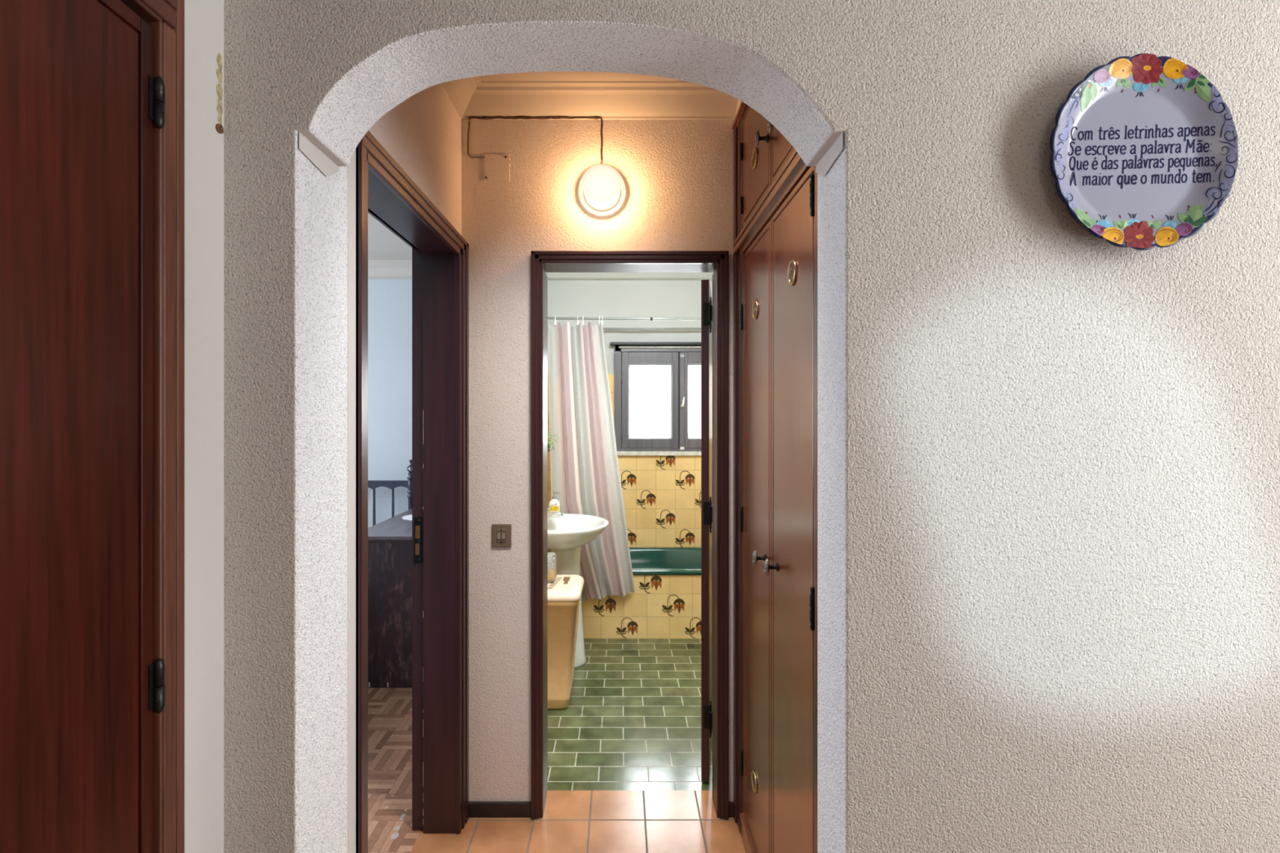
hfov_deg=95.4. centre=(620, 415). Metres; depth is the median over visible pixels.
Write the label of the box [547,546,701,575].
tub
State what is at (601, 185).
wall lamp
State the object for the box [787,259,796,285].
grille
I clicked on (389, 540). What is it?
dresser
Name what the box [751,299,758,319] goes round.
grille
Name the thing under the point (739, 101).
wall
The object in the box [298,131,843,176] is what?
trim
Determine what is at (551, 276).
trim
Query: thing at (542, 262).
door frame
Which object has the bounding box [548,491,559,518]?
soap bottle
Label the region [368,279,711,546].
wall
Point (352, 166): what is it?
trim
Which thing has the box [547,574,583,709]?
laundry hamper
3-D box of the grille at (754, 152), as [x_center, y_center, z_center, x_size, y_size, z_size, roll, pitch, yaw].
[0.416,-0.802,1.815,0.006,0.062,0.062,0,0,0]
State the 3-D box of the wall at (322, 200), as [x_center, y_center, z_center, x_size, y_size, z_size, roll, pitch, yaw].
[-0.659,0.145,1.648,0.181,2.630,1.244,0,0,0]
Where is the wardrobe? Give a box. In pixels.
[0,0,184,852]
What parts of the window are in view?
sash, sill, handle, sash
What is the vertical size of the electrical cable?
0.178 m
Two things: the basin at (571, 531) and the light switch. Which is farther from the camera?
the basin at (571, 531)
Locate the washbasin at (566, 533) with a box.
[547,502,608,668]
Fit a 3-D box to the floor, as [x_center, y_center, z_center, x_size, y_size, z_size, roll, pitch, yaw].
[-0.575,1.500,1.042,6.250,0.081,7.283,0,0,0]
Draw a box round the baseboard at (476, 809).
[468,801,733,817]
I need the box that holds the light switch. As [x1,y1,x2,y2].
[491,524,511,546]
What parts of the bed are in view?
head rail, post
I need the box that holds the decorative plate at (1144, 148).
[1049,53,1238,250]
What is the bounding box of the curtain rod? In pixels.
[547,316,701,320]
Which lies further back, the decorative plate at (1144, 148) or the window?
the window
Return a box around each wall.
[184,0,223,852]
[223,0,1279,852]
[297,83,461,852]
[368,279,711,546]
[461,120,733,801]
[736,99,741,113]
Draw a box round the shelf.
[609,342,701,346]
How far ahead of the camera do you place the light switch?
2.12 m
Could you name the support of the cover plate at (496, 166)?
attached to the wall at (677, 175)
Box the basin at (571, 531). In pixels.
[547,513,608,550]
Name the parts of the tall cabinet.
cornice, door, door, knob, knob, knob, knob, rail, door, door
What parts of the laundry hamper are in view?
lid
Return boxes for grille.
[751,147,757,169]
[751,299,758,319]
[751,769,757,793]
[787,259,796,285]
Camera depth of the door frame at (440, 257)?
2.04 m
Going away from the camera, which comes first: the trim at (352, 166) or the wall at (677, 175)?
the trim at (352, 166)
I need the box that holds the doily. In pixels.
[401,514,412,519]
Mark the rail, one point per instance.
(604, 328)
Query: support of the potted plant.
on the glass shelf
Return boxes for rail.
[547,327,701,330]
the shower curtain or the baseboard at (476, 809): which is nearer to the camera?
the baseboard at (476, 809)
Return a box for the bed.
[368,459,412,525]
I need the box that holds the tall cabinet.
[731,101,817,852]
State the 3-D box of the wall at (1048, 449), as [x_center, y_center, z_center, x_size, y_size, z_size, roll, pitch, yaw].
[0.860,0.145,1.095,3.380,2.630,0.150,0,0,0]
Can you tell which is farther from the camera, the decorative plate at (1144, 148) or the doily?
the doily
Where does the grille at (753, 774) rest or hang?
attached to the tall cabinet
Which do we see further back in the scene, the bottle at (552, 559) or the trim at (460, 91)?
the bottle at (552, 559)
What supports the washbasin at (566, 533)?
on the floor
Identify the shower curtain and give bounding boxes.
[547,315,635,603]
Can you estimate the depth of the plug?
1.00 m
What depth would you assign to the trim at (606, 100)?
2.09 m
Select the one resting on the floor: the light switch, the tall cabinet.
the tall cabinet
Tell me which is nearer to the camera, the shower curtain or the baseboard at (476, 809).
the baseboard at (476, 809)
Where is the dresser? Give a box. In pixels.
[368,508,412,688]
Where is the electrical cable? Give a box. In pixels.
[466,115,603,164]
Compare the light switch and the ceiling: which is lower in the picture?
the light switch
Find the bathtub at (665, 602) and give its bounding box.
[547,546,701,638]
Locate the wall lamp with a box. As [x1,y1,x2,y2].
[578,164,625,214]
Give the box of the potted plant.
[547,426,558,452]
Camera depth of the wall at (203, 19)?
0.96 m
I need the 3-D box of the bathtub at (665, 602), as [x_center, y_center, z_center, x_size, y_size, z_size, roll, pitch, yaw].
[0.210,1.232,4.139,1.580,0.455,0.678,0,0,0]
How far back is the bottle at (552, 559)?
3.00 m
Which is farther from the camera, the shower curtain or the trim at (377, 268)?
the trim at (377, 268)
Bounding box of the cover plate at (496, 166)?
[484,154,509,181]
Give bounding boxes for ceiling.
[368,71,682,259]
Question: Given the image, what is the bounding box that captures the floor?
[368,638,745,852]
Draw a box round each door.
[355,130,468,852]
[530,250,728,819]
[701,279,711,782]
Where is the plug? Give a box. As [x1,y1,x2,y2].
[215,123,223,133]
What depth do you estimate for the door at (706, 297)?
2.30 m
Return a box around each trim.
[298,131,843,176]
[347,148,355,852]
[368,259,412,279]
[442,75,480,119]
[462,80,737,119]
[546,272,713,280]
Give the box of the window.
[609,342,701,455]
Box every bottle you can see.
[547,552,556,582]
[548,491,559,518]
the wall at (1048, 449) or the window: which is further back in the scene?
the window
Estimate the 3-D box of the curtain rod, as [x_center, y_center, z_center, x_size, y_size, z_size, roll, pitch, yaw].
[0.210,-0.627,3.760,1.596,0.054,0.044,0,0,0]
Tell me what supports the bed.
on the floor

